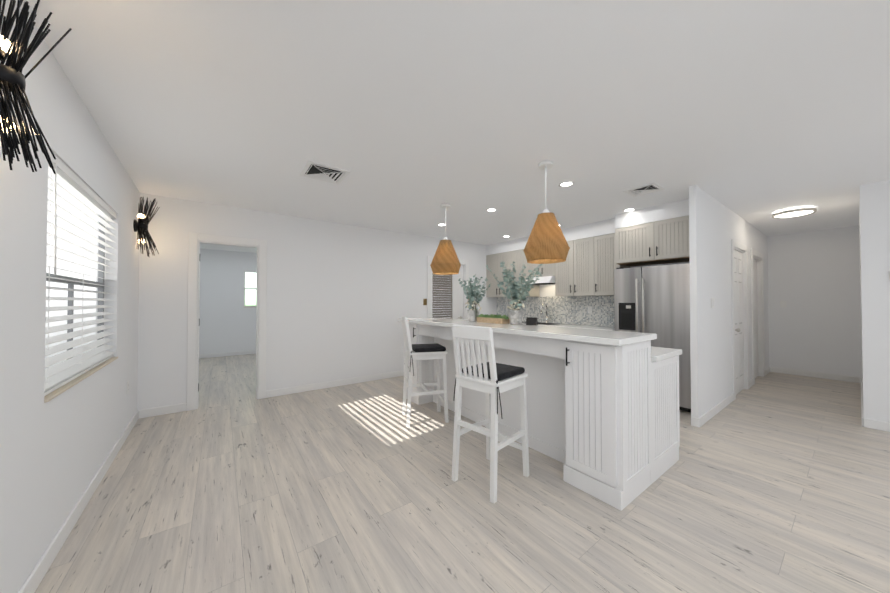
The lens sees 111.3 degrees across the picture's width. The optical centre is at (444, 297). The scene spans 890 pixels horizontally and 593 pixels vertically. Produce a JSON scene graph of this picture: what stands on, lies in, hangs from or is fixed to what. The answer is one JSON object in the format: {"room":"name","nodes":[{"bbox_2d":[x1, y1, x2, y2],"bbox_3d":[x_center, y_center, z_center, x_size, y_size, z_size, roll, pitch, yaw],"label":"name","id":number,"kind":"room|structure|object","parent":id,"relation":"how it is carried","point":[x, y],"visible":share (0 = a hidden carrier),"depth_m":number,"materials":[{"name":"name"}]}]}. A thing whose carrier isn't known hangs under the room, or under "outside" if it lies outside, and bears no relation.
{"room":"open-plan kitchen","nodes":[
{"label":"open-plan kitchen","id":0,"kind":"room"},
{"bbox_2d":[0,0,139,592],"bbox_3d":[-2.512,0.067,2.128,0.428,2.530,11.789,1,-1,-36],"label":"wall","id":1,"kind":"structure","parent":0,"point":[54,452],"depth_m":1.46,"materials":[{"name":"white paint"}]},
{"bbox_2d":[0,0,71,173],"bbox_3d":[-1.486,-0.759,1.065,0.185,0.639,0.178,1,-1,-36],"label":"wall sconce","id":2,"kind":"object","parent":1,"relation":"attached to","point":[12,78],"visible":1,"depth_m":1.04,"materials":[{"name":"black metal"}]},
{"bbox_2d":[46,178,104,359],"bbox_3d":[-2.433,-0.118,1.979,0.068,1.221,1.441,1,-1,-36],"label":"window","id":3,"kind":"structure","parent":1,"relation":"in","point":[71,284],"depth_m":2.31,"materials":[{"name":"grey"}]},
{"bbox_2d":[44,148,116,395],"bbox_3d":[-2.388,-0.118,2.014,0.109,1.215,1.434,1,-1,-36],"label":"window blind","id":4,"kind":"object","parent":3,"relation":"attached to","point":[58,375],"visible":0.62,"depth_m":1.87,"materials":[{"name":"white plastic"}]},
{"bbox_2d":[18,410,138,592],"bbox_3d":[-2.460,1.284,2.153,0.315,0.095,11.546,1,-1,-36],"label":"baseboard","id":5,"kind":"structure","parent":1,"relation":"attached to","point":[38,573],"depth_m":1.72,"materials":[{"name":"white wood"}]},
{"bbox_2d":[44,357,117,402],"bbox_3d":[-2.404,0.502,1.994,0.168,0.016,1.446,1,-1,-36],"label":"window sill","id":6,"kind":"structure","parent":1,"relation":"attached to","point":[59,391],"depth_m":1.79,"materials":[{"name":"beige tile"}]},
{"bbox_2d":[133,197,159,256],"bbox_3d":[-3.164,-0.756,3.231,0.195,0.634,0.188,1,-1,-36],"label":"wall sconce","id":7,"kind":"object","parent":1,"relation":"attached to","point":[140,226],"visible":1,"depth_m":3.21,"materials":[{"name":"black metal"}]},
{"bbox_2d":[137,193,496,409],"bbox_3d":[-1.124,0.105,5.181,5.820,2.530,0.120,1,-1,-36],"label":"wall","id":8,"kind":"structure","parent":0,"point":[341,299],"depth_m":4.55,"materials":[{"name":"white paint"}]},
{"bbox_2d":[139,403,185,418],"bbox_3d":[-3.253,1.302,3.515,0.407,0.095,0.013,1,-1,-36],"label":"baseboard","id":9,"kind":"structure","parent":8,"relation":"attached to","point":[163,410],"depth_m":3.51,"materials":[{"name":"white wood"}]},
{"bbox_2d":[186,232,266,410],"bbox_3d":[-2.799,0.285,3.946,0.820,2.140,0.154,1,-1,-36],"label":"door frame","id":10,"kind":"structure","parent":8,"relation":"attached to","point":[195,240],"depth_m":3.76,"materials":[{"name":"white wood"}]},
{"bbox_2d":[199,350,255,358],"bbox_3d":[-4.624,1.355,7.721,3.187,0.095,0.013,1,-1,-36],"label":"baseboard","id":11,"kind":"structure","parent":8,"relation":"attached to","point":[223,354],"depth_m":7.27,"materials":[{"name":"white wood"}]},
{"bbox_2d":[243,272,255,306],"bbox_3d":[-4.615,-0.226,7.837,0.956,0.896,0.030,1,-1,-36],"label":"window","id":12,"kind":"structure","parent":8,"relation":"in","point":[244,293],"depth_m":7.55,"materials":[{"name":"white"}]},
{"bbox_2d":[244,270,256,305],"bbox_3d":[-4.592,-0.237,7.805,0.948,0.870,0.044,1,-1,-36],"label":"window blind","id":13,"kind":"object","parent":12,"relation":"attached to","point":[250,287],"visible":0.27,"depth_m":7.60,"materials":[{"name":"white plastic"}]},
{"bbox_2d":[266,370,403,397],"bbox_3d":[-1.382,1.319,4.893,2.600,0.095,0.013,1,-1,-36],"label":"baseboard","id":14,"kind":"structure","parent":8,"relation":"attached to","point":[297,389],"depth_m":4.62,"materials":[{"name":"white wood"}]},
{"bbox_2d":[432,265,462,318],"bbox_3d":[0.057,0.350,6.004,0.804,2.042,0.095,1,-1,-36],"label":"patio door","id":15,"kind":"structure","parent":8,"relation":"in","point":[447,296],"depth_m":6.02,"materials":[{"name":"white"}]},
{"bbox_2d":[427,256,468,319],"bbox_3d":[0.041,0.301,6.026,1.020,2.160,0.137,1,-1,-36],"label":"door frame","id":16,"kind":"structure","parent":8,"relation":"attached to","point":[465,263],"depth_m":5.75,"materials":[{"name":"white wood"}]},
{"bbox_2d":[22,0,889,252],"bbox_3d":[1.126,-1.214,4.824,9.240,0.100,11.790,1,-1,-36],"label":"ceiling","id":17,"kind":"structure","parent":0,"point":[412,116],"depth_m":1.88,"materials":[{"name":"white paint"}]},
{"bbox_2d":[300,161,350,183],"bbox_3d":[-1.144,-1.183,2.898,0.370,0.014,0.370,1,-1,-36],"label":"ceiling vent","id":18,"kind":"object","parent":17,"relation":"in","point":[321,172],"visible":1,"depth_m":2.88,"materials":[{"name":"white metal"}]},
{"bbox_2d":[430,203,460,274],"bbox_3d":[0.008,-0.741,3.840,0.392,0.871,0.392,1,-1,-36],"label":"pendant lamp","id":19,"kind":"object","parent":17,"relation":"hanging from","point":[445,260],"visible":1,"depth_m":3.72,"materials":[{"name":"wood"}]},
{"bbox_2d":[486,208,496,211],"bbox_3d":[0.620,-1.170,4.060,0.156,0.006,0.156,1,-1,-36],"label":"recessed light","id":20,"kind":"object","parent":17,"relation":"in","point":[491,210],"visible":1,"depth_m":4.07,"materials":[{"name":"white"}]},
{"bbox_2d":[523,160,569,263],"bbox_3d":[0.892,-0.755,2.690,0.392,0.871,0.392,1,-1,-36],"label":"pendant lamp","id":21,"kind":"object","parent":17,"relation":"hanging from","point":[546,243],"visible":1,"depth_m":2.58,"materials":[{"name":"wood"}]},
{"bbox_2d":[558,181,574,186],"bbox_3d":[1.264,-1.182,3.168,0.156,0.006,0.156,1,-1,-36],"label":"recessed light","id":22,"kind":"object","parent":17,"relation":"in","point":[566,183],"visible":1,"depth_m":3.17,"materials":[{"name":"white"}]},
{"bbox_2d":[623,208,635,211],"bbox_3d":[2.458,-1.170,4.060,0.156,0.006,0.156,1,-1,-36],"label":"recessed light","id":23,"kind":"object","parent":17,"relation":"in","point":[628,209],"visible":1,"depth_m":4.04,"materials":[{"name":"white"}]},
{"bbox_2d":[623,182,664,196],"bbox_3d":[2.176,-1.178,3.330,0.300,0.014,0.300,1,-1,-36],"label":"ceiling vent","id":24,"kind":"object","parent":17,"relation":"in","point":[644,189],"visible":1,"depth_m":3.32,"materials":[{"name":"white metal"}]},
{"bbox_2d":[772,208,816,218],"bbox_3d":[4.646,-1.136,4.056,0.394,0.074,0.394,1,-1,-36],"label":"flush ceiling light","id":25,"kind":"object","parent":17,"relation":"attached to","point":[792,212],"visible":1,"depth_m":3.99,"materials":[{"name":"white glass"}]},
{"bbox_2d":[35,354,889,592],"bbox_3d":[1.126,1.415,4.791,9.240,0.100,11.790,1,-1,-36],"label":"floor","id":26,"kind":"structure","parent":0,"point":[772,482],"depth_m":1.93,"materials":[{"name":"beige wood"}]},
{"bbox_2d":[401,316,448,426],"bbox_3d":[-0.238,0.780,3.409,0.470,1.135,0.414,0,-1,-15],"label":"bar stool","id":27,"kind":"object","parent":26,"relation":"on","point":[437,351],"visible":1,"depth_m":3.29,"materials":[{"name":"white wood"}]},
{"bbox_2d":[451,325,529,503],"bbox_3d":[0.336,0.766,2.258,0.414,1.135,0.470,-1,-1,45],"label":"bar stool","id":28,"kind":"object","parent":26,"relation":"on","point":[492,379],"visible":1,"depth_m":2.16,"materials":[{"name":"white wood"}]},
{"bbox_2d":[398,319,679,510],"bbox_3d":[0.678,0.830,3.338,1.123,1.035,2.830,1,-1,-36],"label":"kitchen island","id":29,"kind":"object","parent":26,"relation":"on","point":[603,417],"depth_m":2.19,"materials":[{"name":"white wood"}]},
{"bbox_2d":[398,317,656,344],"bbox_3d":[0.438,0.315,3.168,0.580,0.092,2.870,1,-1,-36],"label":"island countertop","id":30,"kind":"structure","parent":29,"relation":"on","point":[556,333],"depth_m":2.34,"materials":[{"name":"white stone"}]},
{"bbox_2d":[458,274,490,321],"bbox_3d":[0.328,0.008,3.585,0.472,0.533,0.459,1,-1,-36],"label":"vase","id":31,"kind":"object","parent":30,"relation":"on","point":[473,311],"visible":1,"depth_m":3.53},
{"bbox_2d":[477,314,509,323],"bbox_3d":[0.528,0.226,3.332,0.154,0.090,0.440,1,-1,-36],"label":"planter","id":32,"kind":"object","parent":30,"relation":"on","point":[494,318],"visible":1,"depth_m":3.26,"materials":[{"name":"brown wood"}]},
{"bbox_2d":[486,261,542,324],"bbox_3d":[0.714,-0.060,3.148,0.478,0.659,0.568,1,-1,-36],"label":"vase","id":33,"kind":"object","parent":30,"relation":"on","point":[516,292],"visible":1,"depth_m":3.07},
{"bbox_2d":[526,317,537,324],"bbox_3d":[0.853,0.229,2.984,0.100,0.075,0.060,0,-1,34],"label":"smart display","id":34,"kind":"object","parent":30,"relation":"on","point":[531,320],"visible":1,"depth_m":2.97,"materials":[{"name":"black plastic"}]},
{"bbox_2d":[658,349,681,360],"bbox_3d":[0.889,0.485,3.498,0.551,0.093,2.860,1,-1,-36],"label":"island countertop","id":35,"kind":"structure","parent":29,"relation":"on","point":[665,356],"depth_m":2.35,"materials":[{"name":"white stone"}]},
{"bbox_2d":[614,262,690,411],"bbox_3d":[2.801,0.470,3.949,0.656,1.770,0.922,1,-1,-36],"label":"refrigerator","id":36,"kind":"object","parent":26,"relation":"on","point":[653,299],"visible":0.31,"depth_m":3.72,"materials":[{"name":"metal"}]},
{"bbox_2d":[540,303,548,322],"bbox_3d":[1.842,0.280,5.607,0.212,0.368,0.084,1,-1,-36],"label":"faucet","id":37,"kind":"object","parent":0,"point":[547,316],"visible":1,"depth_m":5.64,"materials":[{"name":"silver metal"}]},
{"bbox_2d":[486,199,688,254],"bbox_3d":[2.061,-1.050,5.156,0.497,0.217,3.718,1,-1,-36],"label":"wall","id":38,"kind":"structure","parent":0,"point":[675,209],"depth_m":4.45,"materials":[{"name":"white paint"}]},
{"bbox_2d":[540,262,680,326],"bbox_3d":[2.319,0.107,5.313,0.120,2.530,3.690,1,-1,-36],"label":"wall","id":39,"kind":"structure","parent":0,"point":[548,290],"depth_m":5.69,"materials":[{"name":"white paint"}]},
{"bbox_2d":[486,251,509,296],"bbox_3d":[1.265,-0.470,6.370,0.328,0.910,0.805,1,-1,-36],"label":"upper cabinet","id":40,"kind":"object","parent":39,"relation":"attached to","point":[493,262],"depth_m":6.36,"materials":[{"name":"grey wood"}]},
{"bbox_2d":[510,249,541,296],"bbox_3d":[1.579,-0.475,5.943,0.328,0.910,0.485,1,-1,-36],"label":"upper cabinet","id":41,"kind":"object","parent":39,"relation":"attached to","point":[519,257],"depth_m":5.84,"materials":[{"name":"grey wood"}]},
{"bbox_2d":[530,263,549,278],"bbox_3d":[1.861,-0.655,5.564,0.328,0.560,0.560,1,-1,-36],"label":"upper cabinet","id":42,"kind":"object","parent":39,"relation":"attached to","point":[545,268],"depth_m":5.43,"materials":[{"name":"grey wood"}]},
{"bbox_2d":[497,296,614,330],"bbox_3d":[1.721,0.674,5.485,0.626,1.400,2.748,1,-1,-36],"label":"backsplash","id":43,"kind":"structure","parent":39,"relation":"attached to","point":[591,312],"depth_m":5.31,"materials":[{"name":"grey tile"}]},
{"bbox_2d":[550,238,589,295],"bbox_3d":[2.231,-0.486,5.058,0.328,0.910,0.785,1,-1,-36],"label":"upper cabinet","id":44,"kind":"object","parent":39,"relation":"attached to","point":[588,266],"depth_m":4.95,"materials":[{"name":"grey wood"}]},
{"bbox_2d":[590,233,629,294],"bbox_3d":[2.526,-0.491,4.658,0.328,0.910,0.437,1,-1,-36],"label":"upper cabinet","id":45,"kind":"object","parent":39,"relation":"attached to","point":[602,267],"depth_m":4.59,"materials":[{"name":"grey wood"}]},
{"bbox_2d":[614,223,657,266],"bbox_3d":[2.750,-0.727,4.213,0.498,0.490,0.529,1,-1,-36],"label":"upper cabinet","id":46,"kind":"object","parent":39,"relation":"attached to","point":[629,242],"depth_m":4.14,"materials":[{"name":"grey wood"}]},
{"bbox_2d":[681,185,768,417],"bbox_3d":[4.359,0.097,4.524,4.370,2.530,0.120,1,-1,-36],"label":"wall","id":47,"kind":"structure","parent":0,"point":[712,226],"depth_m":3.55,"materials":[{"name":"white paint"}]},
{"bbox_2d":[646,215,688,262],"bbox_3d":[3.002,-0.731,3.871,0.498,0.490,0.529,1,-1,-36],"label":"upper cabinet","id":48,"kind":"object","parent":47,"relation":"attached to","point":[667,241],"depth_m":3.79,"materials":[{"name":"grey wood"}]},
{"bbox_2d":[711,298,713,307],"bbox_3d":[3.088,0.059,3.509,0.121,0.118,0.008,1,-1,-36],"label":"switch plate","id":49,"kind":"object","parent":47,"relation":"attached to","point":[712,302],"visible":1,"depth_m":3.49,"materials":[{"name":"white plastic"}]},
{"bbox_2d":[696,393,733,427],"bbox_3d":[3.223,1.303,3.590,1.478,0.095,0.013,1,-1,-36],"label":"baseboard","id":50,"kind":"structure","parent":47,"relation":"attached to","point":[699,422],"depth_m":3.46,"materials":[{"name":"white wood"}]},
{"bbox_2d":[734,250,743,394],"bbox_3d":[4.188,0.340,4.322,0.724,2.024,0.112,1,-1,-36],"label":"closet door","id":51,"kind":"structure","parent":47,"relation":"in","point":[739,321],"depth_m":4.38,"materials":[{"name":"white wood"}]},
{"bbox_2d":[731,239,748,399],"bbox_3d":[4.159,0.290,4.363,0.940,2.140,0.137,1,-1,-36],"label":"door frame","id":52,"kind":"structure","parent":47,"relation":"attached to","point":[734,244],"depth_m":4.53,"materials":[{"name":"white wood"}]},
{"bbox_2d":[753,259,757,377],"bbox_3d":[5.189,0.349,5.105,0.764,2.024,0.093,1,-1,-36],"label":"hall door","id":53,"kind":"structure","parent":47,"relation":"in","point":[755,316],"depth_m":5.22,"materials":[{"name":"white wood"}]},
{"bbox_2d":[751,249,764,384],"bbox_3d":[5.181,0.300,5.116,0.980,2.140,0.137,1,-1,-36],"label":"door frame","id":54,"kind":"structure","parent":47,"relation":"attached to","point":[760,260],"depth_m":5.31,"materials":[{"name":"white wood"}]},
{"bbox_2d":[765,367,770,374],"bbox_3d":[5.828,1.327,5.506,0.548,0.095,0.016,1,-1,-36],"label":"baseboard","id":55,"kind":"structure","parent":47,"relation":"attached to","point":[768,369],"depth_m":5.52,"materials":[{"name":"white wood"}]},
{"bbox_2d":[769,226,860,376],"bbox_3d":[6.408,0.107,5.325,0.120,2.530,1.020,1,-1,-36],"label":"wall","id":56,"kind":"structure","parent":0,"point":[815,272],"depth_m":5.25,"materials":[{"name":"white paint"}]},
{"bbox_2d":[771,367,858,382],"bbox_3d":[6.344,1.324,5.281,0.016,0.095,0.990,1,-1,-36],"label":"baseboard","id":57,"kind":"structure","parent":56,"relation":"attached to","point":[773,369],"depth_m":5.22,"materials":[{"name":"white wood"}]},
{"bbox_2d":[857,182,884,420],"bbox_3d":[5.598,0.091,4.021,2.970,2.530,0.120,1,-1,-36],"label":"wall","id":58,"kind":"structure","parent":0,"point":[870,286],"depth_m":3.14,"materials":[{"name":"white paint"}]},
{"bbox_2d":[859,377,863,420],"bbox_3d":[5.504,1.308,4.021,2.863,0.095,0.016,1,-1,-36],"label":"baseboard","id":59,"kind":"structure","parent":58,"relation":"attached to","point":[860,379],"depth_m":3.77,"materials":[{"name":"white wood"}]},
{"bbox_2d":[881,180,889,421],"bbox_3d":[5.216,0.067,2.138,0.120,2.530,2.400,1,-1,-36],"label":"wall","id":60,"kind":"structure","parent":0,"point":[885,185],"depth_m":3.07,"materials":[{"name":"white paint"}]},
{"bbox_2d":[862,416,889,431],"bbox_3d":[5.109,1.285,2.155,0.019,0.095,2.520,1,-1,-36],"label":"baseboard","id":61,"kind":"structure","parent":60,"relation":"attached to","point":[868,423],"depth_m":3.10,"materials":[{"name":"white wood"}]},
{"label":"outside","id":62,"kind":"structure","parent":0,"visible":0},
{"bbox_2d":[45,175,96,368],"bbox_3d":[-2.763,-0.370,2.033,0.149,3.400,5.698,1,-1,-36],"label":"view","id":63,"kind":"structure","parent":62,"point":[65,265],"depth_m":2.59,"materials":[{"name":"white"}]},
{"bbox_2d":[245,272,256,304],"bbox_3d":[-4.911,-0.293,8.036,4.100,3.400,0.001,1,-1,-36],"label":"view","id":64,"kind":"object","parent":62,"point":[250,292],"depth_m":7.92,"materials":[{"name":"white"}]}
]}

